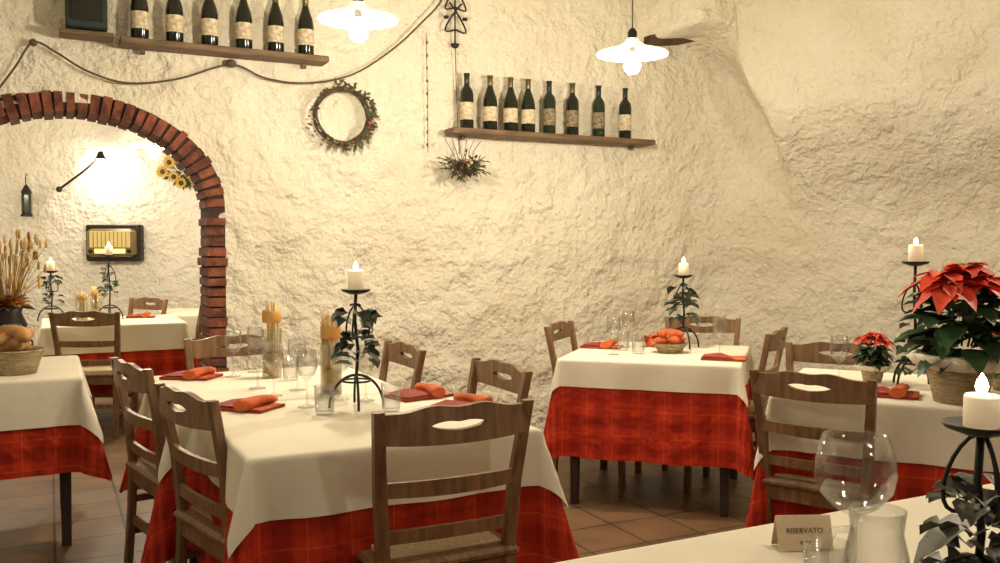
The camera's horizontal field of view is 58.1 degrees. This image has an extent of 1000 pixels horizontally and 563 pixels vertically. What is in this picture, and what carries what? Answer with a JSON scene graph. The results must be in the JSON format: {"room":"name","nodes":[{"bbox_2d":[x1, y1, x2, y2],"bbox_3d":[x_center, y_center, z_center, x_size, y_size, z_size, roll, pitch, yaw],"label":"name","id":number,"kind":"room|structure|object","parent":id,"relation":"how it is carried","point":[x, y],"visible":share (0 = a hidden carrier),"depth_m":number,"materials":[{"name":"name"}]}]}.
{"room":"restaurant","nodes":[
{"label":"restaurant","id":0,"kind":"room"},
{"bbox_2d":[0,117,201,345],"bbox_3d":[-3.150,-0.590,8.983,4.300,3.150,0.019,0,2,0],"label":"wall","id":1,"kind":"structure","parent":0,"point":[127,189],"depth_m":8.98,"materials":[{"name":"white paint"}]},
{"bbox_2d":[0,392,755,562],"bbox_3d":[-0.300,1.223,4.252,12.000,0.100,11.400,0,2,0],"label":"floor","id":2,"kind":"structure","parent":0,"point":[653,508],"depth_m":4.58,"materials":[{"name":"tile"}]},
{"bbox_2d":[0,355,111,545],"bbox_3d":[-2.460,0.794,4.185,1.148,0.764,1.098,-1,3,-27],"label":"dining table","id":3,"kind":"object","parent":2,"relation":"on","point":[49,424],"visible":0.94,"depth_m":3.94,"materials":[{"name":"white wood"}]},
{"bbox_2d":[0,325,45,375],"bbox_3d":[-2.200,0.305,4.075,0.260,0.220,0.259,0,2,0],"label":"bread basket","id":4,"kind":"object","parent":3,"relation":"on","point":[18,356],"visible":1,"depth_m":4.03,"materials":[{"name":"wicker"}]},
{"bbox_2d":[0,229,47,345],"bbox_3d":[-2.402,0.073,4.377,0.377,0.659,0.342,0,2,0],"label":"vase","id":5,"kind":"object","parent":3,"relation":"on","point":[11,306],"visible":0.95,"depth_m":4.36,"materials":[{"name":"black metal"}]},
{"bbox_2d":[48,311,139,438],"bbox_3d":[-2.873,0.640,6.422,0.474,0.894,0.495,0,2,-4],"label":"dining chair","id":6,"kind":"object","parent":2,"relation":"on","point":[100,373],"visible":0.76,"depth_m":6.23,"materials":[{"name":"brown wood"}]},
{"bbox_2d":[34,314,198,393],"bbox_3d":[-3.020,0.681,7.032,1.241,0.764,1.141,-1,3,-27],"label":"dining table","id":7,"kind":"object","parent":2,"relation":"on","point":[157,343],"visible":0.51,"depth_m":6.71,"materials":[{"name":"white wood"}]},
{"bbox_2d":[37,258,63,320],"bbox_3d":[-3.418,0.059,6.865,0.146,0.483,0.193,1,2,18],"label":"candle holder","id":8,"kind":"object","parent":7,"relation":"on","point":[50,265],"visible":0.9,"depth_m":6.84,"materials":[{"name":"black metal"}]},
{"bbox_2d":[75,291,87,320],"bbox_3d":[-3.130,0.191,6.733,0.084,0.238,0.084,0,2,0],"label":"jar","id":9,"kind":"object","parent":7,"relation":"on","point":[82,297],"visible":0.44,"depth_m":6.71,"materials":[{"name":"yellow glass"}]},
{"bbox_2d":[90,286,101,311],"bbox_3d":[-3.200,0.165,7.132,0.084,0.258,0.084,0,2,0],"label":"jar","id":10,"kind":"object","parent":7,"relation":"on","point":[94,294],"visible":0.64,"depth_m":7.10,"materials":[{"name":"clear glass"}]},
{"bbox_2d":[96,242,123,318],"bbox_3d":[-3.022,-0.004,6.952,0.170,0.603,0.195,1,3,30],"label":"candle holder","id":11,"kind":"object","parent":7,"relation":"on","point":[108,249],"visible":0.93,"depth_m":6.94,"materials":[{"name":"black metal"}]},
{"bbox_2d":[126,311,155,317],"bbox_3d":[-2.900,0.266,7.266,0.220,0.047,0.170,-1,2,-20],"label":"folded napkin","id":12,"kind":"object","parent":7,"relation":"on","point":[146,314],"visible":1,"depth_m":7.22,"materials":[{"name":"fabric"}]},
{"bbox_2d":[93,297,168,409],"bbox_3d":[-3.146,0.593,7.613,0.474,0.894,0.495,1,3,30],"label":"dining chair","id":13,"kind":"object","parent":2,"relation":"on","point":[160,304],"visible":0.27,"depth_m":7.80,"materials":[{"name":"brown wood"}]},
{"bbox_2d":[109,357,188,562],"bbox_3d":[-1.268,0.750,3.651,0.495,0.894,0.474,-2,3,-38],"label":"dining chair","id":14,"kind":"object","parent":2,"relation":"on","point":[142,472],"visible":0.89,"depth_m":3.54,"materials":[{"name":"brown wood"}]},
{"bbox_2d":[156,308,202,362],"bbox_3d":[-2.550,0.640,8.082,1.141,0.764,1.141,-1,3,-27],"label":"dining table","id":15,"kind":"object","parent":2,"relation":"on","point":[189,315],"visible":0.12,"depth_m":7.57,"materials":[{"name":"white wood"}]},
{"bbox_2d":[154,382,226,562],"bbox_3d":[-0.823,0.776,2.977,0.495,0.894,0.474,-2,3,-40],"label":"dining chair","id":16,"kind":"object","parent":2,"relation":"on","point":[194,523],"visible":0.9,"depth_m":2.82,"materials":[{"name":"brown wood"}]},
{"bbox_2d":[195,302,201,363],"bbox_3d":[-2.631,0.605,7.314,0.495,0.894,0.474,-1,2,-20],"label":"dining chair","id":17,"kind":"object","parent":2,"relation":"on","point":[198,325],"visible":0.12,"depth_m":7.18,"materials":[{"name":"brown wood"}]},
{"bbox_2d":[183,334,281,369],"bbox_3d":[-1.234,0.723,4.320,0.474,0.894,0.495,-1,3,-27],"label":"dining chair","id":18,"kind":"object","parent":2,"relation":"on","point":[207,347],"visible":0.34,"depth_m":4.48,"materials":[{"name":"brown wood"}]},
{"bbox_2d":[119,365,399,562],"bbox_3d":[-0.965,0.808,3.822,1.141,0.764,1.141,-1,3,-27],"label":"dining table","id":19,"kind":"object","parent":2,"relation":"on","point":[160,542],"visible":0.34,"depth_m":3.57,"materials":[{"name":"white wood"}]},
{"bbox_2d":[159,367,222,380],"bbox_3d":[-1.350,0.397,3.939,0.220,0.047,0.170,0,2,10],"label":"folded napkin","id":20,"kind":"object","parent":19,"relation":"on","point":[200,373],"visible":1,"depth_m":3.89,"materials":[{"name":"red fabric"}]},
{"bbox_2d":[262,300,281,377],"bbox_3d":[-1.000,0.251,3.943,0.084,0.338,0.084,0,2,0],"label":"jar","id":21,"kind":"object","parent":19,"relation":"on","point":[271,315],"visible":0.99,"depth_m":3.92,"materials":[{"name":"clear glass"}]},
{"bbox_2d":[320,314,340,393],"bbox_3d":[-0.660,0.282,3.514,0.084,0.310,0.084,0,2,0],"label":"jar","id":22,"kind":"object","parent":19,"relation":"on","point":[330,334],"visible":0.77,"depth_m":3.49,"materials":[{"name":"clear glass"}]},
{"bbox_2d":[184,393,578,562],"bbox_3d":[-0.474,0.839,3.049,1.171,0.764,1.141,-1,3,-27],"label":"dining table","id":23,"kind":"object","parent":2,"relation":"on","point":[299,480],"visible":0.61,"depth_m":2.65,"materials":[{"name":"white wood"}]},
{"bbox_2d":[220,394,284,413],"bbox_3d":[-0.900,0.426,3.199,0.220,0.047,0.170,1,2,20],"label":"folded napkin","id":24,"kind":"object","parent":23,"relation":"on","point":[259,404],"visible":0.95,"depth_m":3.15,"materials":[{"name":"fabric"}]},
{"bbox_2d":[296,350,317,407],"bbox_3d":[-0.690,0.346,3.216,0.076,0.206,0.076,0,2,0],"label":"wine glass","id":25,"kind":"object","parent":23,"relation":"on","point":[310,350],"visible":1,"depth_m":3.21,"materials":[{"name":"clear glass"}]},
{"bbox_2d":[314,385,334,414],"bbox_3d":[-0.600,0.404,3.078,0.072,0.100,0.071,0,2,0],"label":"water glass","id":26,"kind":"object","parent":23,"relation":"on","point":[334,385],"visible":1,"depth_m":3.07,"materials":[{"name":"clear glass"}]},
{"bbox_2d":[328,261,384,411],"bbox_3d":[-0.508,0.187,3.181,0.159,0.518,0.214,1,3,31],"label":"candle holder","id":27,"kind":"object","parent":23,"relation":"on","point":[368,317],"visible":0.98,"depth_m":3.18,"materials":[{"name":"black metal"}]},
{"bbox_2d":[381,383,400,411],"bbox_3d":[-0.380,0.402,3.138,0.072,0.100,0.071,0,2,0],"label":"water glass","id":28,"kind":"object","parent":23,"relation":"on","point":[400,383],"visible":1,"depth_m":3.13,"materials":[{"name":"clear glass"}]},
{"bbox_2d":[384,383,453,401],"bbox_3d":[-0.310,0.417,3.439,0.220,0.047,0.170,-2,3,-40],"label":"folded napkin","id":29,"kind":"object","parent":23,"relation":"on","point":[424,391],"visible":0.99,"depth_m":3.40,"materials":[{"name":"red fabric"}]},
{"bbox_2d":[432,393,492,404],"bbox_3d":[-0.130,0.426,3.199,0.170,0.047,0.220,2,3,40],"label":"folded napkin","id":30,"kind":"object","parent":23,"relation":"on","point":[458,398],"visible":0.37,"depth_m":3.20,"materials":[{"name":"red fabric"}]},
{"bbox_2d":[379,340,426,389],"bbox_3d":[-0.632,0.734,4.046,0.495,0.894,0.474,-1,3,-27],"label":"dining chair","id":31,"kind":"object","parent":2,"relation":"on","point":[393,352],"visible":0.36,"depth_m":4.17,"materials":[{"name":"brown wood"}]},
{"bbox_2d":[358,398,533,562],"bbox_3d":[-0.221,0.780,2.705,0.481,0.907,0.502,-1,3,-27],"label":"dining chair","id":32,"kind":"object","parent":2,"relation":"on","point":[476,540],"visible":0.98,"depth_m":2.51,"materials":[{"name":"brown wood"}]},
{"bbox_2d":[467,357,532,402],"bbox_3d":[-0.192,0.760,3.386,0.495,0.894,0.474,-1,3,-27],"label":"dining chair","id":33,"kind":"object","parent":2,"relation":"on","point":[485,372],"visible":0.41,"depth_m":3.50,"materials":[{"name":"brown wood"}]},
{"bbox_2d":[544,321,641,489],"bbox_3d":[0.548,0.688,5.209,0.495,0.894,0.474,1,2,22],"label":"dining chair","id":34,"kind":"object","parent":2,"relation":"on","point":[566,329],"visible":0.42,"depth_m":5.12,"materials":[{"name":"brown wood"}]},
{"bbox_2d":[543,341,756,517],"bbox_3d":[0.870,0.764,4.934,1.090,0.764,1.090,1,2,18],"label":"dining table","id":35,"kind":"object","parent":2,"relation":"on","point":[676,409],"visible":0.85,"depth_m":4.50,"materials":[{"name":"brown wood"}]},
{"bbox_2d":[580,339,623,348],"bbox_3d":[0.580,0.350,5.118,0.220,0.047,0.170,1,2,18],"label":"folded napkin","id":36,"kind":"object","parent":35,"relation":"on","point":[610,343],"visible":1,"depth_m":5.07,"materials":[{"name":"red fabric"}]},
{"bbox_2d":[639,334,658,346],"bbox_3d":[0.868,0.338,5.163,0.146,0.068,0.143,0,2,0],"label":"flower centerpiece","id":37,"kind":"object","parent":35,"relation":"on","point":[648,339],"visible":0.76,"depth_m":5.13},
{"bbox_2d":[651,329,687,353],"bbox_3d":[0.920,0.320,4.877,0.200,0.128,0.202,0,2,0],"label":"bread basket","id":38,"kind":"object","parent":35,"relation":"on","point":[671,341],"visible":1,"depth_m":4.82,"materials":[{"name":"food"}]},
{"bbox_2d":[664,258,699,348],"bbox_3d":[1.028,0.118,5.067,0.208,0.508,0.202,2,3,39],"label":"candle holder","id":39,"kind":"object","parent":35,"relation":"on","point":[683,268],"visible":0.92,"depth_m":5.04,"materials":[{"name":"black metal"}]},
{"bbox_2d":[701,353,746,361],"bbox_3d":[1.140,0.382,4.579,0.220,0.026,0.150,1,2,18],"label":"folded napkin","id":40,"kind":"object","parent":35,"relation":"on","point":[710,356],"visible":1,"depth_m":4.54,"materials":[{"name":"red fabric"}]},
{"bbox_2d":[662,316,740,470],"bbox_3d":[1.230,0.676,5.525,0.474,0.894,0.495,1,2,15],"label":"dining chair","id":41,"kind":"object","parent":2,"relation":"on","point":[733,326],"visible":0.21,"depth_m":5.71,"materials":[{"name":"brown wood"}]},
{"bbox_2d":[683,327,787,492],"bbox_3d":[1.300,0.698,4.962,0.495,0.894,0.474,1,3,28],"label":"dining chair","id":42,"kind":"object","parent":2,"relation":"on","point":[775,341],"visible":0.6,"depth_m":4.78,"materials":[{"name":"brown wood"}]},
{"bbox_2d":[556,484,999,562],"bbox_3d":[0.837,0.897,1.568,1.791,0.764,1.091,-1,3,-27],"label":"dining table","id":43,"kind":"object","parent":2,"relation":"on","point":[877,537],"visible":0.61,"depth_m":1.74,"materials":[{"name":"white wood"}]},
{"bbox_2d":[771,514,833,550],"bbox_3d":[0.578,0.477,1.720,0.106,0.062,0.044,0,2,-3],"label":"sign","id":44,"kind":"object","parent":43,"relation":"on","point":[789,531],"visible":0.91,"depth_m":1.71,"materials":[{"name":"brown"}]},
{"bbox_2d":[803,537,849,562],"bbox_3d":[0.525,0.469,1.450,0.072,0.100,0.071,0,2,0],"label":"water glass","id":45,"kind":"object","parent":43,"relation":"on","point":[847,552],"visible":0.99,"depth_m":1.44,"materials":[{"name":"clear glass"}]},
{"bbox_2d":[813,431,897,559],"bbox_3d":[0.597,0.389,1.516,0.134,0.262,0.134,0,2,0],"label":"wine glass","id":46,"kind":"object","parent":43,"relation":"on","point":[889,440],"visible":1,"depth_m":1.51,"materials":[{"name":"clear glass"}]},
{"bbox_2d":[821,502,909,561],"bbox_3d":[0.557,0.433,1.369,0.129,0.178,0.100,1,2,22],"label":"glass jug","id":47,"kind":"object","parent":43,"relation":"on","point":[849,509],"visible":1,"depth_m":1.35,"materials":[{"name":"clear glass"}]},
{"bbox_2d":[913,373,999,562],"bbox_3d":[0.699,0.358,1.319,0.173,0.454,0.175,1,2,17],"label":"candle holder","id":48,"kind":"object","parent":43,"relation":"on","point":[980,419],"visible":1,"depth_m":1.31,"materials":[{"name":"black metal"}]},
{"bbox_2d":[749,369,880,523],"bbox_3d":[1.274,0.765,3.495,0.464,0.876,0.485,2,3,38],"label":"dining chair","id":49,"kind":"object","parent":2,"relation":"on","point":[800,489],"visible":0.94,"depth_m":3.32,"materials":[{"name":"brown wood"}]},
{"bbox_2d":[785,342,888,371],"bbox_3d":[1.509,0.739,4.142,0.464,0.876,0.485,1,3,28],"label":"dining chair","id":50,"kind":"object","parent":2,"relation":"on","point":[809,352],"visible":0.23,"depth_m":4.36,"materials":[{"name":"brown wood"}]},
{"bbox_2d":[745,368,999,527],"bbox_3d":[1.685,0.813,3.685,1.144,0.764,1.044,1,3,27],"label":"dining table","id":51,"kind":"object","parent":2,"relation":"on","point":[923,447],"visible":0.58,"depth_m":3.34,"materials":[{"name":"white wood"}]},
{"bbox_2d":[847,332,895,382],"bbox_3d":[1.575,0.320,3.820,0.186,0.210,0.199,0,2,0],"label":"poinsettia","id":52,"kind":"object","parent":51,"relation":"on","point":[874,369],"visible":0.98,"depth_m":3.78,"materials":[{"name":"plant"}]},
{"bbox_2d":[877,383,919,399],"bbox_3d":[1.500,0.415,3.479,0.220,0.047,0.170,1,3,26],"label":"folded napkin","id":53,"kind":"object","parent":51,"relation":"on","point":[900,391],"visible":0.8,"depth_m":3.41,"materials":[{"name":"red fabric"}]},
{"bbox_2d":[892,238,938,384],"bbox_3d":[1.704,0.123,3.679,0.184,0.608,0.186,1,2,17],"label":"candle holder","id":54,"kind":"object","parent":51,"relation":"on","point":[915,252],"visible":0.66,"depth_m":3.66,"materials":[{"name":"black metal"}]},
{"bbox_2d":[894,262,999,405],"bbox_3d":[1.699,0.186,3.324,0.493,0.516,0.467,0,2,0],"label":"poinsettia","id":55,"kind":"object","parent":51,"relation":"on","point":[952,373],"visible":0.98,"depth_m":3.23,"materials":[{"name":"plant"}]},
{"bbox_2d":[992,333,999,390],"bbox_3d":[2.020,0.309,3.591,0.222,0.251,0.217,-2,3,-43],"label":"poinsettia","id":56,"kind":"object","parent":51,"relation":"on","point":[996,382],"visible":0.15,"depth_m":3.57,"materials":[{"name":"plant"}]},
{"bbox_2d":[0,0,999,431],"bbox_3d":[-0.268,-0.454,5.269,10.206,3.172,2.516,0,2,-7],"label":"wall","id":57,"kind":"structure","parent":0,"point":[801,149],"depth_m":5.97,"materials":[{"name":"beige paint"}]},
{"bbox_2d":[59,0,113,42],"bbox_3d":[-2.175,-1.451,4.730,0.260,0.334,0.161,-1,3,-27],"label":"crate","id":58,"kind":"object","parent":57,"relation":"attached to","point":[87,20],"visible":1,"depth_m":4.67,"materials":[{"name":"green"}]},
{"bbox_2d":[0,90,228,371],"bbox_3d":[-2.361,0.063,4.973,1.619,2.161,0.338,-1,3,-27],"label":"brick archway","id":59,"kind":"object","parent":57,"relation":"attached to","point":[47,104],"visible":0.77,"depth_m":5.10,"materials":[{"name":"brown brick"}]},
{"bbox_2d":[0,0,441,87],"bbox_3d":[-1.579,-1.296,5.109,2.829,1.374,0.063,-1,3,-27],"label":"rope","id":60,"kind":"object","parent":57,"relation":"hanging from","point":[230,63],"visible":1,"depth_m":5.08,"materials":[{"name":"brown fabric"}]},
{"bbox_2d":[118,36,328,68],"bbox_3d":[-1.536,-1.281,5.079,1.130,0.060,0.150,-1,3,-27],"label":"wall shelf","id":61,"kind":"object","parent":57,"relation":"attached to","point":[142,44],"visible":1,"depth_m":5.03,"materials":[{"name":"brown wood"}]},
{"bbox_2d":[130,0,148,38],"bbox_3d":[-1.949,-1.481,4.864,0.096,0.354,0.096,0,2,-11],"label":"wine bottle","id":62,"kind":"object","parent":61,"relation":"on","point":[139,10],"visible":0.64,"depth_m":4.83,"materials":[{"name":"black"}]},
{"bbox_2d":[165,0,183,41],"bbox_3d":[-1.789,-1.484,4.944,0.096,0.354,0.096,0,2,9],"label":"wine bottle","id":63,"kind":"object","parent":61,"relation":"on","point":[174,19],"visible":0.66,"depth_m":4.91,"materials":[{"name":"black"}]},
{"bbox_2d":[200,0,218,45],"bbox_3d":[-1.623,-1.487,5.027,0.096,0.354,0.096,0,2,5],"label":"wine bottle","id":64,"kind":"object","parent":61,"relation":"on","point":[209,14],"visible":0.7,"depth_m":4.99,"materials":[{"name":"black"}]},
{"bbox_2d":[235,0,252,48],"bbox_3d":[-1.456,-1.491,5.111,0.096,0.354,0.096,0,2,11],"label":"wine bottle","id":65,"kind":"object","parent":61,"relation":"on","point":[243,18],"visible":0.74,"depth_m":5.08,"materials":[{"name":"black"}]},
{"bbox_2d":[267,0,283,51],"bbox_3d":[-1.295,-1.494,5.192,0.096,0.354,0.096,0,2,-6],"label":"wine bottle","id":66,"kind":"object","parent":61,"relation":"on","point":[275,23],"visible":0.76,"depth_m":5.16,"materials":[{"name":"black"}]},
{"bbox_2d":[297,0,313,54],"bbox_3d":[-1.138,-1.497,5.270,0.096,0.354,0.096,0,2,5],"label":"wine bottle","id":67,"kind":"object","parent":61,"relation":"on","point":[305,27],"visible":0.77,"depth_m":5.24,"materials":[{"name":"black"}]},
{"bbox_2d":[307,77,379,152],"bbox_3d":[-0.937,-1.000,5.400,0.452,0.449,0.072,-1,3,-27],"label":"wreath","id":68,"kind":"object","parent":57,"relation":"attached to","point":[369,126],"visible":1,"depth_m":5.42,"materials":[{"name":"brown plant"}]},
{"bbox_2d":[426,36,427,145],"bbox_3d":[-0.461,-1.190,5.679,0.013,0.750,0.015,0,2,0],"label":"string","id":69,"kind":"object","parent":57,"relation":"hanging from","point":[426,36],"visible":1,"depth_m":5.68,"materials":[{"name":"brown fabric"}]},
{"bbox_2d":[443,0,467,153],"bbox_3d":[-0.288,-1.413,5.760,0.166,1.190,0.060,-1,3,-27],"label":"wall ornament","id":70,"kind":"object","parent":57,"relation":"attached to","point":[454,45],"visible":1,"depth_m":5.75,"materials":[{"name":"grey metal"}]},
{"bbox_2d":[444,127,655,149],"bbox_3d":[0.369,-0.954,6.045,1.550,0.060,0.150,-1,3,-27],"label":"wall shelf","id":71,"kind":"object","parent":57,"relation":"attached to","point":[454,131],"visible":1,"depth_m":5.96,"materials":[{"name":"brown wood"}]},
{"bbox_2d":[437,139,490,182],"bbox_3d":[-0.218,-0.761,5.692,0.350,0.271,0.245,-1,3,-27],"label":"flower bouquet","id":72,"kind":"object","parent":71,"relation":"hanging from","point":[472,166],"visible":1,"depth_m":5.68,"materials":[{"name":"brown plant"}]},
{"bbox_2d":[460,73,473,127],"bbox_3d":[-0.212,-1.151,5.747,0.089,0.354,0.089,0,2,8],"label":"wine bottle","id":73,"kind":"object","parent":71,"relation":"on","point":[466,93],"visible":0.88,"depth_m":5.71,"materials":[{"name":"black"}]},
{"bbox_2d":[483,75,496,129],"bbox_3d":[-0.065,-1.153,5.820,0.096,0.354,0.096,0,2,2],"label":"wine bottle","id":74,"kind":"object","parent":71,"relation":"on","point":[489,100],"visible":0.91,"depth_m":5.79,"materials":[{"name":"black"}]},
{"bbox_2d":[503,77,517,130],"bbox_3d":[0.069,-1.156,5.887,0.096,0.354,0.096,0,2,-9],"label":"wine bottle","id":75,"kind":"object","parent":71,"relation":"on","point":[510,107],"visible":0.86,"depth_m":5.85,"materials":[{"name":"black"}]},
{"bbox_2d":[521,79,534,131],"bbox_3d":[0.186,-1.158,5.946,0.096,0.354,0.096,0,2,-7],"label":"wine bottle","id":76,"kind":"object","parent":71,"relation":"on","point":[528,104],"visible":0.86,"depth_m":5.91,"materials":[{"name":"black"}]},
{"bbox_2d":[542,81,555,132],"bbox_3d":[0.329,-1.161,6.017,0.089,0.354,0.089,0,2,6],"label":"wine bottle","id":77,"kind":"object","parent":71,"relation":"on","point":[549,102],"visible":0.89,"depth_m":5.98,"materials":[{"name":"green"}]},
{"bbox_2d":[566,83,578,134],"bbox_3d":[0.490,-1.164,6.098,0.089,0.354,0.089,0,2,8],"label":"wine bottle","id":78,"kind":"object","parent":71,"relation":"on","point":[572,104],"visible":0.84,"depth_m":6.06,"materials":[{"name":"black"}]},
{"bbox_2d":[592,85,604,136],"bbox_3d":[0.677,-1.168,6.191,0.089,0.354,0.089,0,2,-10],"label":"wine bottle","id":79,"kind":"object","parent":71,"relation":"on","point":[598,106],"visible":0.88,"depth_m":6.16,"materials":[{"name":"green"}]},
{"bbox_2d":[619,88,630,137],"bbox_3d":[0.874,-1.172,6.290,0.089,0.354,0.089,0,2,-2],"label":"wine bottle","id":80,"kind":"object","parent":71,"relation":"on","point":[625,106],"visible":0.88,"depth_m":6.25,"materials":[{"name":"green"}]},
{"bbox_2d":[643,34,694,45],"bbox_3d":[1.297,-1.770,6.539,0.580,0.162,0.180,-1,3,-27],"label":"lintel","id":81,"kind":"object","parent":57,"relation":"attached to","point":[652,40],"visible":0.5,"depth_m":6.42,"materials":[{"name":"brown wood"}]},
{"bbox_3d":[-0.300,-2.024,4.123,12.000,0.100,11.400,0,2,0],"label":"ceiling","id":82,"kind":"structure","parent":0,"visible":0},
{"bbox_2d":[129,140,163,158],"bbox_3d":[-2.680,-1.514,6.946,0.356,1.137,0.356,0,2,0],"label":"pendant lamp","id":83,"kind":"object","parent":82,"relation":"hanging from","point":[153,153],"visible":0.42,"depth_m":6.94,"materials":[{"name":"white ceramic"}]},
{"bbox_2d":[317,0,397,41],"bbox_3d":[-0.630,-1.514,3.983,0.356,0.902,0.356,0,2,0],"label":"pendant lamp","id":84,"kind":"object","parent":82,"relation":"hanging from","point":[357,17],"visible":1,"depth_m":4.00,"materials":[{"name":"white ceramic"}]},
{"bbox_2d":[596,0,668,73],"bbox_3d":[0.655,-1.505,4.444,0.356,0.957,0.356,0,2,0],"label":"pendant lamp","id":85,"kind":"object","parent":82,"relation":"hanging from","point":[632,51],"visible":1,"depth_m":4.45,"materials":[{"name":"white ceramic"}]},
{"bbox_3d":[-5.300,-0.477,6.136,0.018,3.150,5.700,0,2,0],"label":"wall","id":86,"kind":"structure","parent":0,"visible":0},
{"bbox_2d":[20,174,32,216],"bbox_3d":[-4.670,-0.852,8.873,0.102,0.424,0.102,1,2,22],"label":"wall lantern","id":87,"kind":"object","parent":86,"relation":"attached to","point":[26,199],"visible":1,"depth_m":8.84,"materials":[{"name":"black metal"}]},
{"bbox_2d":[56,151,106,191],"bbox_3d":[-4.115,-1.074,8.820,0.568,0.390,0.108,0,2,11],"label":"wall spotlight","id":88,"kind":"object","parent":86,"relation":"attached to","point":[100,158],"visible":1,"depth_m":8.79,"materials":[{"name":"black metal"}]},
{"bbox_2d":[86,225,143,260],"bbox_3d":[-3.820,-0.381,8.886,0.540,0.360,0.192,0,2,0],"label":"radio","id":89,"kind":"object","parent":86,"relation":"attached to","point":[127,241],"visible":0.94,"depth_m":8.82,"materials":[{"name":"brown wood"}]},
{"bbox_2d":[155,155,192,189],"bbox_3d":[-3.134,-1.082,8.904,0.518,0.364,0.151,0,2,0],"label":"sunflowers","id":90,"kind":"object","parent":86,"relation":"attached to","point":[182,181],"visible":0.56,"depth_m":8.85,"materials":[{"name":"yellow plant"}]}
]}

